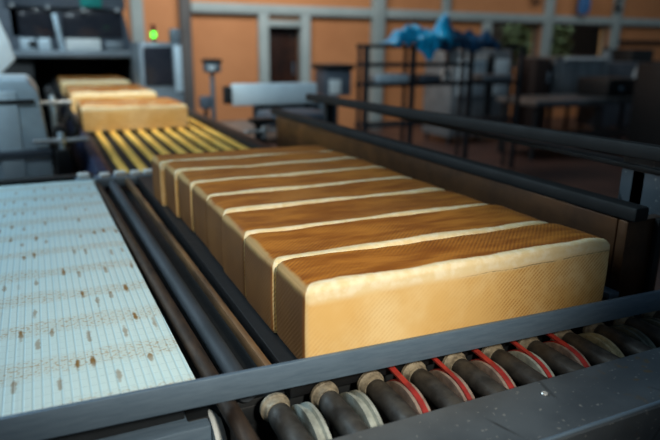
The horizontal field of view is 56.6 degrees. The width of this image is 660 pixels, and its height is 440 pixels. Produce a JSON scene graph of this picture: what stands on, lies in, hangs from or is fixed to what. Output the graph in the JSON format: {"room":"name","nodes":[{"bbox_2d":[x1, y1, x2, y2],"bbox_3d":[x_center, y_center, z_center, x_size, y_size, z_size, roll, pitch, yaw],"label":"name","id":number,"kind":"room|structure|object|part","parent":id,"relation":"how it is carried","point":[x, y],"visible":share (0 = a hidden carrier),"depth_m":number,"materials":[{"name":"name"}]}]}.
{"room":"processing plant","nodes":[
{"label":"processing plant","id":0,"kind":"room"},
{"bbox_2d":[54,117,659,290],"bbox_3d":[4.643,-1.012,8.483,29.000,0.050,18.000,-7,18,-24],"label":"floor","id":1,"kind":"structure","parent":0,"point":[597,177],"depth_m":7.22,"materials":[{"name":"tile"}]},
{"bbox_2d":[0,23,14,73],"bbox_3d":[-1.917,-0.502,3.657,0.173,1.519,0.050,-7,18,-24],"label":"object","id":2,"kind":"structure","parent":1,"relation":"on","point":[7,57],"depth_m":3.52,"materials":[{"name":"metal"}]},
{"bbox_2d":[0,74,53,178],"bbox_3d":[-1.428,0.045,2.389,0.688,1.190,0.410,-7,18,-24],"label":"machine housing","id":3,"kind":"object","parent":1,"relation":"on","point":[22,120],"depth_m":2.22,"materials":[{"name":"metal"}]},
{"bbox_2d":[44,79,80,174],"bbox_3d":[-1.580,-0.233,3.648,0.101,1.015,2.951,-7,18,-24],"label":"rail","id":4,"kind":"object","parent":1,"relation":"on","point":[63,163],"visible":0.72,"depth_m":2.42,"materials":[{"name":"black paint"}]},
{"bbox_3d":[-1.758,-0.273,3.982,0.030,0.900,0.030,-7,18,-24],"label":"post","id":5,"kind":"part","parent":4,"relation":"part of","materials":[{"name":"black paint"}]},
{"bbox_2d":[41,95,71,129],"bbox_3d":[-1.163,-0.447,2.550,0.175,0.140,0.036,-7,18,-24],"label":"clamp","id":6,"kind":"object","parent":4,"relation":"on","point":[51,102],"visible":0.76,"depth_m":2.55,"materials":[{"name":"silver metal"}]},
{"bbox_2d":[33,132,88,148],"bbox_3d":[-0.989,-0.283,2.257,0.188,0.080,0.036,-7,18,-24],"label":"clamp","id":7,"kind":"object","parent":4,"relation":"attached to","point":[60,140],"visible":0.9,"depth_m":2.24,"materials":[{"name":"silver metal"}]},
{"bbox_2d":[0,0,139,187],"bbox_3d":[-2.731,-1.266,5.561,1.900,1.900,1.520,-7,18,-24],"label":"machine","id":8,"kind":"object","parent":1,"relation":"on","point":[48,39],"visible":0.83,"depth_m":5.04,"materials":[{"name":"grey paint"}]},
{"bbox_3d":[-2.203,-1.522,4.970,0.073,0.288,0.030,-7,18,-24],"label":"window lever","id":9,"kind":"part","parent":8,"relation":"part of","materials":[{"name":"metal"}]},
{"bbox_2d":[18,7,130,57],"bbox_3d":[-2.367,-1.889,5.633,0.863,0.735,1.380,-7,18,-24],"label":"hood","id":10,"kind":"object","parent":8,"relation":"attached to","point":[105,25],"depth_m":5.04,"materials":[{"name":"grey paint"}]},
{"bbox_3d":[-1.950,-1.802,4.990,0.165,0.132,0.015,-7,18,-24],"label":"teal plate","id":11,"kind":"part","parent":8,"relation":"part of","materials":[{"name":"plastic"}]},
{"bbox_3d":[-1.963,-1.026,6.075,0.140,1.170,1.400,-7,18,-24],"label":"leg","id":12,"kind":"part","parent":8,"relation":"part of","materials":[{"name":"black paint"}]},
{"bbox_2d":[0,173,226,439],"bbox_3d":[-0.797,0.501,1.358,0.792,0.906,1.490,-7,18,-24],"label":"conveyor","id":13,"kind":"object","parent":1,"relation":"on","point":[80,320],"visible":0.8,"depth_m":0.97,"materials":[{"name":"white plastic"}]},
{"bbox_3d":[-1.099,-0.081,1.824,0.750,0.056,0.045,-7,18,-24],"label":"rail","id":14,"kind":"part","parent":13,"relation":"part of","materials":[{"name":"metal"}]},
{"bbox_3d":[-0.801,0.123,1.209,0.744,0.036,1.310,-7,18,-24],"label":"belt frame","id":15,"kind":"part","parent":13,"relation":"part of","materials":[{"name":"black paint"}]},
{"bbox_2d":[130,29,184,104],"bbox_3d":[-1.312,-0.759,4.775,0.320,1.400,0.446,-7,18,-24],"label":"cabinet","id":16,"kind":"object","parent":1,"relation":"on","point":[157,67],"visible":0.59,"depth_m":4.48,"materials":[{"name":"black paint"}]},
{"bbox_2d":[151,25,155,41],"bbox_3d":[-1.291,-1.364,4.482,0.032,0.124,0.032,-7,18,-24],"label":"signal light","id":17,"kind":"object","parent":16,"relation":"on","point":[153,33],"visible":0.97,"depth_m":4.47,"materials":[{"name":"green plastic"}]},
{"bbox_2d":[59,96,274,192],"bbox_3d":[-1.359,-0.299,4.070,0.760,0.910,4.170,-7,18,-24],"label":"conveyor","id":18,"kind":"object","parent":1,"relation":"on","point":[127,150],"visible":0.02,"depth_m":2.65,"materials":[{"name":"black paint"}]},
{"bbox_3d":[-1.422,-0.519,3.404,0.078,0.104,3.160,-7,18,-24],"label":"plate","id":19,"kind":"part","parent":18,"relation":"part of","materials":[{"name":"black metal"}]},
{"bbox_2d":[57,76,118,85],"bbox_3d":[-2.028,-1.155,5.185,0.501,0.121,0.132,-7,18,-24],"label":"bread loaf","id":20,"kind":"object","parent":18,"relation":"on","point":[58,76],"visible":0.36,"depth_m":5.17,"materials":[{"name":"brown food"}]},
{"bbox_2d":[58,76,120,78],"bbox_3d":[-1.969,-1.122,5.073,0.501,0.121,0.132,-7,18,-24],"label":"bread loaf","id":21,"kind":"object","parent":18,"relation":"on","point":[102,76],"visible":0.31,"depth_m":5.04,"materials":[{"name":"brown food"}]},
{"bbox_2d":[58,77,122,87],"bbox_3d":[-1.917,-1.087,4.957,0.501,0.120,0.132,-7,18,-24],"label":"bread loaf","id":22,"kind":"object","parent":18,"relation":"on","point":[105,77],"visible":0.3,"depth_m":4.93,"materials":[{"name":"brown food"}]},
{"bbox_2d":[60,78,127,80],"bbox_3d":[-1.859,-1.054,4.845,0.501,0.121,0.132,-7,18,-24],"label":"bread loaf","id":23,"kind":"object","parent":18,"relation":"on","point":[110,78],"visible":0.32,"depth_m":4.81,"materials":[{"name":"brown food"}]},
{"bbox_2d":[60,79,129,95],"bbox_3d":[-1.807,-1.020,4.730,0.501,0.121,0.132,-7,18,-24],"label":"bread loaf","id":24,"kind":"object","parent":18,"relation":"on","point":[63,83],"visible":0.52,"depth_m":4.66,"materials":[{"name":"beige food"}]},
{"bbox_2d":[65,84,140,99],"bbox_3d":[-1.547,-0.866,4.216,0.501,0.120,0.132,-7,18,-24],"label":"bread loaf","id":25,"kind":"object","parent":18,"relation":"on","point":[114,84],"visible":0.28,"depth_m":4.22,"materials":[{"name":"brown food"}]},
{"bbox_2d":[66,85,144,92],"bbox_3d":[-1.488,-0.833,4.103,0.501,0.121,0.132,-7,18,-24],"label":"bread loaf","id":26,"kind":"object","parent":18,"relation":"on","point":[131,85],"visible":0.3,"depth_m":4.09,"materials":[{"name":"beige food"}]},
{"bbox_2d":[67,87,146,105],"bbox_3d":[-1.437,-0.798,3.988,0.501,0.120,0.133,-7,18,-24],"label":"bread loaf","id":27,"kind":"object","parent":18,"relation":"on","point":[68,89],"visible":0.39,"depth_m":3.96,"materials":[{"name":"brown food"}]},
{"bbox_2d":[68,88,149,94],"bbox_3d":[-1.378,-0.765,3.876,0.501,0.120,0.132,-7,18,-24],"label":"bread loaf","id":28,"kind":"object","parent":18,"relation":"on","point":[133,88],"visible":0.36,"depth_m":3.88,"materials":[{"name":"beige food"}]},
{"bbox_2d":[69,90,156,112],"bbox_3d":[-1.326,-0.731,3.760,0.501,0.121,0.133,-7,18,-24],"label":"bread loaf","id":29,"kind":"object","parent":18,"relation":"on","point":[74,96],"visible":0.46,"depth_m":3.69,"materials":[{"name":"beige food"}]},
{"bbox_2d":[76,97,172,123],"bbox_3d":[-1.076,-0.582,3.261,0.501,0.120,0.132,-7,18,-24],"label":"bread loaf","id":30,"kind":"object","parent":18,"relation":"on","point":[162,98],"visible":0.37,"depth_m":3.22,"materials":[{"name":"brown food"}]},
{"bbox_2d":[78,100,177,124],"bbox_3d":[-1.017,-0.548,3.149,0.501,0.120,0.132,-7,18,-24],"label":"bread loaf","id":31,"kind":"object","parent":18,"relation":"on","point":[145,101],"visible":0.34,"depth_m":3.12,"materials":[{"name":"brown food"}]},
{"bbox_2d":[79,102,187,131],"bbox_3d":[-0.965,-0.515,3.033,0.501,0.122,0.133,-7,18,-24],"label":"bread loaf","id":32,"kind":"object","parent":18,"relation":"on","point":[161,115],"visible":0.98,"depth_m":2.98,"materials":[{"name":"beige food"}]},
{"bbox_3d":[-0.826,-0.593,3.672,0.055,0.110,3.160,-7,18,-24],"label":"plate","id":33,"kind":"part","parent":18,"relation":"part of","materials":[{"name":"black paint"}]},
{"bbox_2d":[199,96,212,116],"bbox_3d":[-0.931,-0.481,4.695,0.085,0.920,0.090,-7,18,-24],"label":"junction box","id":34,"kind":"object","parent":1,"relation":"on","point":[205,102],"visible":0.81,"depth_m":4.54,"materials":[{"name":"grey paint"}]},
{"bbox_2d":[201,59,221,120],"bbox_3d":[-0.903,-0.650,4.802,0.240,1.185,0.240,-7,18,-24],"label":"post","id":35,"kind":"object","parent":1,"relation":"on","point":[211,66],"visible":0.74,"depth_m":4.63,"materials":[{"name":"black paint"}]},
{"bbox_3d":[-0.896,-1.204,4.641,0.132,0.030,0.120,-7,18,-24],"label":"lid","id":36,"kind":"part","parent":35,"relation":"part of","materials":[{"name":"black paint"}]},
{"bbox_2d":[217,120,276,144],"bbox_3d":[-0.323,-0.144,3.710,0.790,0.840,0.750,-7,18,-24],"label":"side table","id":37,"kind":"object","parent":1,"relation":"on","point":[239,125],"visible":0.02,"depth_m":3.54,"materials":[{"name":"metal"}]},
{"bbox_2d":[256,108,323,127],"bbox_3d":[-0.227,-0.620,3.701,0.380,0.079,0.300,-7,18,-24],"label":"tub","id":38,"kind":"object","parent":37,"relation":"on","point":[310,112],"visible":0.46,"depth_m":3.63,"materials":[{"name":"grey paint"}]},
{"bbox_2d":[245,117,275,142],"bbox_3d":[-0.332,-0.030,3.104,0.205,0.960,0.113,-7,18,-24],"label":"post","id":39,"kind":"object","parent":1,"relation":"on","point":[260,130],"visible":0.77,"depth_m":2.96,"materials":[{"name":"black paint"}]},
{"bbox_3d":[-0.346,-0.024,3.119,0.050,0.940,0.040,-7,18,-24],"label":"post","id":40,"kind":"part","parent":39,"relation":"part of","materials":[{"name":"black paint"}]},
{"bbox_2d":[223,82,337,123],"bbox_3d":[-0.315,-0.409,4.233,0.830,1.055,0.110,-7,18,-24],"label":"machine","id":41,"kind":"object","parent":1,"relation":"on","point":[259,95],"visible":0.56,"depth_m":4.04,"materials":[{"name":"grey paint"}]},
{"bbox_3d":[-0.365,-0.834,4.054,0.595,0.140,0.040,-7,18,-24],"label":"panel plate","id":42,"kind":"part","parent":41,"relation":"part of","materials":[{"name":"silver metal"}]},
{"bbox_3d":[-0.231,-0.749,4.214,0.620,0.200,0.040,-7,18,-24],"label":"plate","id":43,"kind":"part","parent":41,"relation":"part of","materials":[{"name":"grey metal"}]},
{"bbox_3d":[0.022,-0.400,4.406,0.040,0.950,0.016,-7,18,-24],"label":"post","id":44,"kind":"part","parent":41,"relation":"part of","materials":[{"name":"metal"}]},
{"bbox_2d":[0,169,659,439],"bbox_3d":[-0.366,0.466,1.444,1.750,0.936,1.555,-7,18,-24],"label":"conveyor","id":45,"kind":"object","parent":1,"relation":"on","point":[231,353],"visible":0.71,"depth_m":0.90,"materials":[{"name":"metal"}]},
{"bbox_3d":[-0.360,0.044,1.389,0.012,0.022,1.328,-7,18,-25],"label":"rail","id":46,"kind":"part","parent":45,"relation":"part of","materials":[{"name":"black metal"}]},
{"bbox_2d":[152,145,334,205],"bbox_3d":[-0.230,-0.136,1.755,0.526,0.120,0.121,-7,18,-24],"label":"bread loaf","id":47,"kind":"object","parent":45,"relation":"on","point":[159,162],"visible":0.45,"depth_m":1.68,"materials":[{"name":"brown food"}]},
{"bbox_2d":[165,152,358,217],"bbox_3d":[-0.170,-0.106,1.652,0.519,0.122,0.126,-7,18,-24],"label":"bread loaf","id":48,"kind":"object","parent":45,"relation":"on","point":[173,169],"visible":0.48,"depth_m":1.59,"materials":[{"name":"brown food"}]},
{"bbox_2d":[178,158,383,231],"bbox_3d":[-0.109,-0.072,1.542,0.515,0.120,0.136,-7,18,-24],"label":"bread loaf","id":49,"kind":"object","parent":45,"relation":"on","point":[187,180],"visible":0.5,"depth_m":1.48,"materials":[{"name":"brown food"}]},
{"bbox_2d":[192,167,411,248],"bbox_3d":[-0.051,-0.038,1.426,0.511,0.120,0.134,-7,18,-24],"label":"bread loaf","id":50,"kind":"object","parent":45,"relation":"on","point":[202,192],"visible":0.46,"depth_m":1.37,"materials":[{"name":"brown food"}]},
{"bbox_2d":[206,178,445,267],"bbox_3d":[0.004,-0.004,1.311,0.513,0.121,0.131,-7,18,-24],"label":"bread loaf","id":51,"kind":"object","parent":45,"relation":"on","point":[217,207],"visible":0.38,"depth_m":1.25,"materials":[{"name":"brown food"}]},
{"bbox_2d":[222,191,488,297],"bbox_3d":[0.064,0.032,1.194,0.527,0.120,0.146,-7,18,-24],"label":"bread loaf","id":52,"kind":"object","parent":45,"relation":"on","point":[236,226],"visible":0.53,"depth_m":1.13,"materials":[{"name":"brown food"}]},
{"bbox_3d":[-0.119,0.060,1.516,0.755,0.030,1.320,-7,18,-24],"label":"sub frame","id":53,"kind":"part","parent":45,"relation":"part of","materials":[{"name":"black paint"}]},
{"bbox_2d":[245,204,546,332],"bbox_3d":[0.131,0.068,1.072,0.543,0.121,0.143,-7,18,-24],"label":"bread loaf","id":54,"kind":"object","parent":45,"relation":"on","point":[264,251],"visible":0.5,"depth_m":1.01,"materials":[{"name":"brown food"}]},
{"bbox_2d":[276,223,609,358],"bbox_3d":[0.193,0.100,0.963,0.554,0.122,0.117,-7,18,-24],"label":"bread loaf","id":55,"kind":"object","parent":45,"relation":"on","point":[333,302],"visible":0.88,"depth_m":0.89,"materials":[{"name":"beige food"}]},
{"bbox_2d":[312,63,354,123],"bbox_3d":[0.023,-0.908,5.838,0.300,1.122,0.310,-7,18,-24],"label":"box","id":56,"kind":"object","parent":1,"relation":"on","point":[330,78],"visible":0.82,"depth_m":5.61,"materials":[{"name":"grey paint"}]},
{"bbox_3d":[0.047,-1.220,5.609,0.115,0.130,0.010,-7,18,-24],"label":"label plate","id":57,"kind":"part","parent":56,"relation":"part of","materials":[{"name":"white plastic"}]},
{"bbox_2d":[354,44,524,168],"bbox_3d":[1.132,-1.109,6.253,1.894,1.302,0.180,-7,18,-24],"label":"rack","id":58,"kind":"object","parent":1,"relation":"on","point":[412,64],"visible":0.77,"depth_m":6.09,"materials":[{"name":"metal"}]},
{"bbox_3d":[0.271,-1.027,5.940,0.024,1.300,0.040,-7,18,-24],"label":"leg","id":59,"kind":"part","parent":58,"relation":"part of","materials":[{"name":"metal"}]},
{"bbox_3d":[0.330,-0.991,5.818,0.048,1.300,0.040,-7,18,-24],"label":"leg","id":60,"kind":"part","parent":58,"relation":"part of","materials":[{"name":"metal"}]},
{"bbox_2d":[369,73,408,82],"bbox_3d":[0.556,-1.364,5.892,0.350,0.080,0.230,-7,18,-24],"label":"steel tray","id":61,"kind":"object","parent":58,"relation":"on","point":[373,77],"visible":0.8,"depth_m":5.80,"materials":[{"name":"silver metal"}]},
{"bbox_3d":[0.734,-1.082,6.148,0.024,1.300,0.040,-7,18,-24],"label":"leg","id":62,"kind":"part","parent":58,"relation":"part of","materials":[{"name":"metal"}]},
{"bbox_3d":[0.793,-1.046,6.027,0.048,1.300,0.040,-7,18,-24],"label":"leg","id":63,"kind":"part","parent":58,"relation":"part of","materials":[{"name":"metal"}]},
{"bbox_2d":[356,62,469,66],"bbox_3d":[0.846,-1.520,5.992,1.250,0.035,0.170,-7,18,-24],"label":"shelf","id":64,"kind":"object","parent":58,"relation":"attached to","point":[365,64],"depth_m":5.91,"materials":[{"name":"metal"}]},
{"bbox_2d":[381,13,458,60],"bbox_3d":[0.878,-1.770,5.918,0.766,0.446,0.339,-7,18,-24],"label":"plastic sheet","id":65,"kind":"object","parent":58,"relation":"on","point":[426,41],"visible":0.95,"depth_m":5.83,"materials":[{"name":"blue plastic"}]},
{"bbox_2d":[415,74,440,81],"bbox_3d":[0.951,-1.406,6.071,0.220,0.070,0.230,-7,18,-24],"label":"crate","id":66,"kind":"object","parent":58,"relation":"on","point":[419,77],"visible":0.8,"depth_m":5.98,"materials":[{"name":"grey paint"}]},
{"bbox_2d":[354,115,514,127],"bbox_3d":[1.129,-1.012,6.281,1.890,0.035,0.170,-7,18,-24],"label":"shelf","id":67,"kind":"object","parent":58,"relation":"attached to","point":[364,124],"depth_m":6.04,"materials":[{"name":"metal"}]},
{"bbox_2d":[355,80,517,86],"bbox_3d":[1.133,-1.377,6.174,1.890,0.035,0.170,-7,18,-24],"label":"shelf","id":68,"kind":"object","parent":58,"relation":"attached to","point":[365,83],"depth_m":6.05,"materials":[{"name":"metal"}]},
{"bbox_2d":[356,44,521,48],"bbox_3d":[1.138,-1.718,6.075,1.890,0.035,0.170,-7,18,-24],"label":"shelf","id":69,"kind":"object","parent":58,"relation":"attached to","point":[366,46],"depth_m":5.78,"materials":[{"name":"metal"}]},
{"bbox_2d":[441,67,450,80],"bbox_3d":[1.182,-1.489,6.245,0.098,0.139,0.098,-7,18,-24],"label":"plastic jug","id":70,"kind":"object","parent":58,"relation":"on","point":[446,73],"visible":0.88,"depth_m":6.21,"materials":[{"name":"white plastic"}]},
{"bbox_2d":[444,49,457,62],"bbox_3d":[1.214,-1.671,6.126,0.130,0.185,0.130,-7,18,-24],"label":"plastic jug","id":71,"kind":"object","parent":58,"relation":"on","point":[451,56],"visible":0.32,"depth_m":6.08,"materials":[{"name":"white plastic"}]},
{"bbox_3d":[1.359,-1.157,6.430,0.024,1.300,0.040,-7,18,-24],"label":"leg","id":72,"kind":"part","parent":58,"relation":"part of","materials":[{"name":"metal"}]},
{"bbox_3d":[1.418,-1.121,6.308,0.048,1.300,0.040,-7,18,-24],"label":"leg","id":73,"kind":"part","parent":58,"relation":"part of","materials":[{"name":"metal"}]},
{"bbox_2d":[438,27,500,51],"bbox_3d":[1.338,-1.819,6.142,0.776,0.253,0.314,-7,18,-24],"label":"plastic sheet","id":74,"kind":"object","parent":58,"relation":"on","point":[472,42],"visible":0.73,"depth_m":6.09,"materials":[{"name":"blue plastic"}]},
{"bbox_2d":[473,74,512,80],"bbox_3d":[1.698,-1.490,6.409,0.370,0.060,0.230,-7,18,-24],"label":"steel tray","id":75,"kind":"object","parent":58,"relation":"on","point":[479,77],"visible":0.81,"depth_m":6.32,"materials":[{"name":"grey metal"}]},
{"bbox_3d":[1.939,-1.226,6.691,0.024,1.300,0.040,-7,18,-24],"label":"leg","id":76,"kind":"part","parent":58,"relation":"part of","materials":[{"name":"metal"}]},
{"bbox_3d":[1.998,-1.190,6.570,0.048,1.300,0.040,-7,18,-24],"label":"leg","id":77,"kind":"part","parent":58,"relation":"part of","materials":[{"name":"metal"}]},
{"bbox_2d":[228,310,659,439],"bbox_3d":[0.253,0.636,0.972,1.450,0.889,0.264,-7,18,-24],"label":"conveyor","id":78,"kind":"object","parent":1,"relation":"on","point":[601,382],"visible":0.96,"depth_m":0.81,"materials":[{"name":"metal"}]},
{"bbox_3d":[0.291,0.291,0.795,1.450,0.121,0.104,-7,18,-24],"label":"plate","id":79,"kind":"part","parent":78,"relation":"part of","materials":[{"name":"metal"}]},
{"bbox_2d":[271,108,659,297],"bbox_3d":[0.170,0.253,1.967,0.105,1.064,1.800,-7,18,-24],"label":"guard","id":80,"kind":"object","parent":1,"relation":"on","point":[633,235],"visible":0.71,"depth_m":1.27,"materials":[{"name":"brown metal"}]},
{"bbox_3d":[0.144,-0.234,1.809,0.034,0.040,1.800,-7,18,-24],"label":"rail","id":81,"kind":"part","parent":80,"relation":"part of","materials":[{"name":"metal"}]},
{"bbox_3d":[0.546,0.074,1.093,0.098,0.163,0.020,-7,18,-24],"label":"plate","id":82,"kind":"part","parent":80,"relation":"part of","materials":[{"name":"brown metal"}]},
{"bbox_2d":[422,49,510,144],"bbox_3d":[1.911,-1.718,8.485,1.000,1.240,0.725,-7,18,-24],"label":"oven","id":83,"kind":"object","parent":1,"relation":"on","point":[441,99],"visible":0.56,"depth_m":8.21,"materials":[{"name":"metal"}]},
{"bbox_3d":[1.601,-1.069,8.266,0.058,0.110,0.058,-7,18,-24],"label":"leg","id":84,"kind":"part","parent":83,"relation":"part of","materials":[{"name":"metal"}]},
{"bbox_3d":[1.861,-1.873,8.066,0.440,0.470,0.030,-7,18,-24],"label":"oven door","id":85,"kind":"part","parent":83,"relation":"part of","materials":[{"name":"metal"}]},
{"bbox_3d":[1.883,-2.115,7.953,0.400,0.030,0.030,-7,18,-24],"label":"handle","id":86,"kind":"part","parent":83,"relation":"part of","materials":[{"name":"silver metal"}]},
{"bbox_3d":[2.131,-1.766,8.229,0.080,0.880,0.030,-7,18,-24],"label":"door gap panel","id":87,"kind":"part","parent":83,"relation":"part of","materials":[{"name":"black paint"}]},
{"bbox_3d":[2.327,-1.928,8.277,0.270,0.470,0.030,-7,18,-24],"label":"oven door","id":88,"kind":"part","parent":83,"relation":"part of","materials":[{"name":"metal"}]},
{"bbox_2d":[306,93,659,214],"bbox_3d":[0.342,0.239,1.845,0.209,1.163,1.650,-7,18,-24],"label":"guard rail","id":89,"kind":"object","parent":1,"relation":"on","point":[640,164],"visible":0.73,"depth_m":1.24,"materials":[{"name":"metal"}]},
{"bbox_3d":[-0.010,0.085,2.463,0.030,1.106,0.030,-7,18,-24],"label":"post","id":90,"kind":"part","parent":89,"relation":"part of","materials":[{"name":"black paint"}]},
{"bbox_3d":[0.568,0.439,1.272,0.030,1.106,0.030,-7,18,-24],"label":"post","id":91,"kind":"part","parent":89,"relation":"part of","materials":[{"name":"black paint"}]},
{"bbox_2d":[511,58,550,127],"bbox_3d":[2.869,-1.732,8.768,0.290,1.130,0.435,-7,18,-24],"label":"storage cabinet","id":92,"kind":"object","parent":1,"relation":"on","point":[536,71],"visible":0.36,"depth_m":8.57,"materials":[{"name":"metal"}]},
{"bbox_3d":[2.949,-1.716,8.593,0.250,1.000,0.015,-7,18,-24],"label":"door","id":93,"kind":"part","parent":92,"relation":"part of","materials":[{"name":"grey metal"}]},
{"bbox_2d":[496,94,632,159],"bbox_3d":[3.223,-1.231,7.843,2.250,0.695,0.700,-7,18,-24],"label":"work table","id":94,"kind":"object","parent":1,"relation":"on","point":[537,101],"visible":0.44,"depth_m":7.52,"materials":[{"name":"silver metal"}]},
{"bbox_3d":[2.148,-1.159,7.665,0.058,0.632,0.058,-7,18,-24],"label":"leg","id":95,"kind":"part","parent":94,"relation":"part of","materials":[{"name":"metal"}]},
{"bbox_3d":[2.385,-1.014,7.178,0.058,0.632,0.058,-7,18,-24],"label":"leg","id":96,"kind":"part","parent":94,"relation":"part of","materials":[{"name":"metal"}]},
{"bbox_2d":[577,76,634,96],"bbox_3d":[3.589,-1.715,7.871,0.580,0.222,0.530,-7,18,-24],"label":"divider","id":97,"kind":"object","parent":94,"relation":"on","point":[602,86],"visible":0.91,"depth_m":7.68,"materials":[{"name":"black paint"}]},
{"bbox_3d":[4.034,-1.384,8.514,0.058,0.632,0.058,-7,18,-24],"label":"leg","id":98,"kind":"part","parent":94,"relation":"part of","materials":[{"name":"metal"}]},
{"bbox_2d":[632,60,647,77],"bbox_3d":[4.065,-1.847,7.954,0.258,0.435,0.258,-7,18,-24],"label":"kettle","id":99,"kind":"object","parent":94,"relation":"on","point":[645,61],"visible":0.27,"depth_m":7.92,"materials":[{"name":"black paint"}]},
{"bbox_2d":[525,56,608,129],"bbox_3d":[3.479,-1.858,9.190,1.050,1.150,0.751,-7,18,-24],"label":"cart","id":100,"kind":"object","parent":1,"relation":"on","point":[565,71],"visible":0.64,"depth_m":8.78,"materials":[{"name":"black metal"}]},
{"bbox_3d":[3.166,-1.408,8.867,0.058,0.460,0.058,-7,18,-24],"label":"leg","id":101,"kind":"part","parent":100,"relation":"part of","materials":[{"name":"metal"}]},
{"bbox_3d":[3.475,-2.388,9.060,0.990,0.060,0.640,-7,18,-24],"label":"lid","id":102,"kind":"part","parent":100,"relation":"part of","materials":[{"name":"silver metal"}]},
{"bbox_3d":[3.764,-1.659,9.751,0.058,0.460,0.058,-7,18,-24],"label":"leg","id":103,"kind":"part","parent":100,"relation":"part of","materials":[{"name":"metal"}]},
{"bbox_3d":[3.636,-2.289,8.730,0.750,0.042,0.042,-7,18,-24],"label":"push handle","id":104,"kind":"part","parent":100,"relation":"part of","materials":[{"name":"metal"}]},
{"bbox_3d":[4.009,-1.508,9.247,0.058,0.460,0.058,-7,18,-24],"label":"leg","id":105,"kind":"part","parent":100,"relation":"part of","materials":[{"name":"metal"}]},
{"bbox_2d":[576,46,639,129],"bbox_3d":[4.353,-2.042,9.590,0.700,1.300,0.500,-7,18,-24],"label":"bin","id":106,"kind":"object","parent":1,"relation":"on","point":[608,115],"visible":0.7,"depth_m":9.40,"materials":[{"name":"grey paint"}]},
{"bbox_2d":[612,49,653,127],"bbox_3d":[4.834,-2.126,9.971,0.500,1.260,0.400,-7,18,-24],"label":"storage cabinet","id":107,"kind":"object","parent":1,"relation":"on","point":[624,55],"visible":0.2,"depth_m":9.66,"materials":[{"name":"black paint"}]},
{"bbox_2d":[626,61,659,144],"bbox_3d":[4.097,-1.314,7.351,0.750,1.150,0.550,-7,18,-24],"label":"machine","id":108,"kind":"object","parent":1,"relation":"on","point":[644,120],"visible":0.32,"depth_m":7.23,"materials":[{"name":"black paint"}]},
{"bbox_2d":[123,0,659,127],"bbox_3d":[3.359,-3.806,10.596,29.000,4.100,0.200,-7,18,-24],"label":"wall","id":109,"kind":"structure","parent":0,"point":[231,38],"depth_m":9.22,"materials":[{"name":"orange paint"}]},
{"bbox_2d":[129,0,144,41],"bbox_3d":[-2.496,-3.068,7.820,0.160,4.100,0.060,-7,18,-24],"label":"trim","id":110,"kind":"structure","parent":109,"relation":"attached to","point":[136,6],"depth_m":7.93,"materials":[{"name":"grey paint"}]},
{"bbox_2d":[178,0,194,110],"bbox_3d":[-1.930,-3.126,8.043,0.140,4.100,0.120,-7,18,-24],"label":"trim","id":111,"kind":"structure","parent":109,"relation":"attached to","point":[184,12],"depth_m":8.24,"materials":[{"name":"grey paint"}]},
{"bbox_2d":[257,14,310,82],"bbox_3d":[-0.683,-2.131,9.015,0.780,1.675,0.200,-7,18,-24],"label":"door frame","id":112,"kind":"structure","parent":109,"relation":"in","point":[277,39],"depth_m":8.93,"materials":[{"name":"grey paint"}]},
{"bbox_2d":[368,0,385,128],"bbox_3d":[0.734,-3.441,9.233,0.190,4.100,0.140,-7,18,-24],"label":"trim","id":113,"kind":"structure","parent":109,"relation":"attached to","point":[377,23],"depth_m":9.40,"materials":[{"name":"grey paint"}]},
{"bbox_2d":[190,2,659,26],"bbox_3d":[7.351,-3.939,12.329,20.320,0.130,0.090,-7,18,-24],"label":"trim","id":114,"kind":"structure","parent":109,"relation":"attached to","point":[201,7],"depth_m":9.47,"materials":[{"name":"grey metal"}]},
{"bbox_2d":[441,0,450,10],"bbox_3d":[1.877,-4.453,9.527,0.140,2.295,0.070,-7,18,-24],"label":"trim","id":115,"kind":"structure","parent":109,"relation":"attached to","point":[446,4],"depth_m":9.79,"materials":[{"name":"grey paint"}]},
{"bbox_2d":[481,21,492,35],"bbox_3d":[2.618,-2.514,10.465,0.170,1.675,0.070,-7,18,-24],"label":"trim","id":116,"kind":"structure","parent":109,"relation":"attached to","point":[485,24],"depth_m":10.22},
{"bbox_2d":[492,22,538,66],"bbox_3d":[3.173,-3.057,10.717,1.100,0.750,0.060,-7,18,-24],"label":"window","id":117,"kind":"structure","parent":109,"relation":"in","point":[506,33],"depth_m":10.72,"materials":[{"name":"grey paint"}]},
{"bbox_2d":[539,0,555,55],"bbox_3d":[3.826,-3.815,10.647,0.170,4.100,0.100,-7,18,-24],"label":"trim","id":118,"kind":"structure","parent":109,"relation":"attached to","point":[549,5],"depth_m":10.74,"materials":[{"name":"grey paint"}]},
{"bbox_2d":[550,24,606,56],"bbox_3d":[4.515,-3.217,11.321,1.480,0.750,0.060,-7,18,-24],"label":"window","id":119,"kind":"structure","parent":109,"relation":"in","point":[567,39],"depth_m":11.32,"materials":[{"name":"grey paint"}]},
{"bbox_2d":[577,0,590,14],"bbox_3d":[4.506,-3.832,10.858,0.236,0.370,0.100,-7,18,-24],"label":"bag","id":120,"kind":"object","parent":109,"relation":"hanging from","point":[583,7],"visible":1,"depth_m":10.83,"materials":[{"name":"plastic"}]},
{"bbox_2d":[608,0,624,49],"bbox_3d":[5.340,-3.995,11.329,0.170,4.100,0.100,-7,18,-24],"label":"trim","id":121,"kind":"structure","parent":109,"relation":"attached to","point":[614,35],"depth_m":11.40,"materials":[{"name":"grey paint"}]},
{"bbox_2d":[614,0,621,12],"bbox_3d":[5.275,-3.999,11.193,0.176,0.418,0.056,-7,18,-24],"label":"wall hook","id":122,"kind":"object","parent":109,"relation":"attached to","point":[616,8],"visible":1,"depth_m":11.19,"materials":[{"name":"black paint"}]},
{"bbox_2d":[619,40,659,43],"bbox_3d":[10.973,-4.027,14.086,12.300,0.070,0.050,-7,18,-24],"label":"trim","id":123,"kind":"structure","parent":109,"relation":"attached to","point":[620,41],"depth_m":11.78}
]}

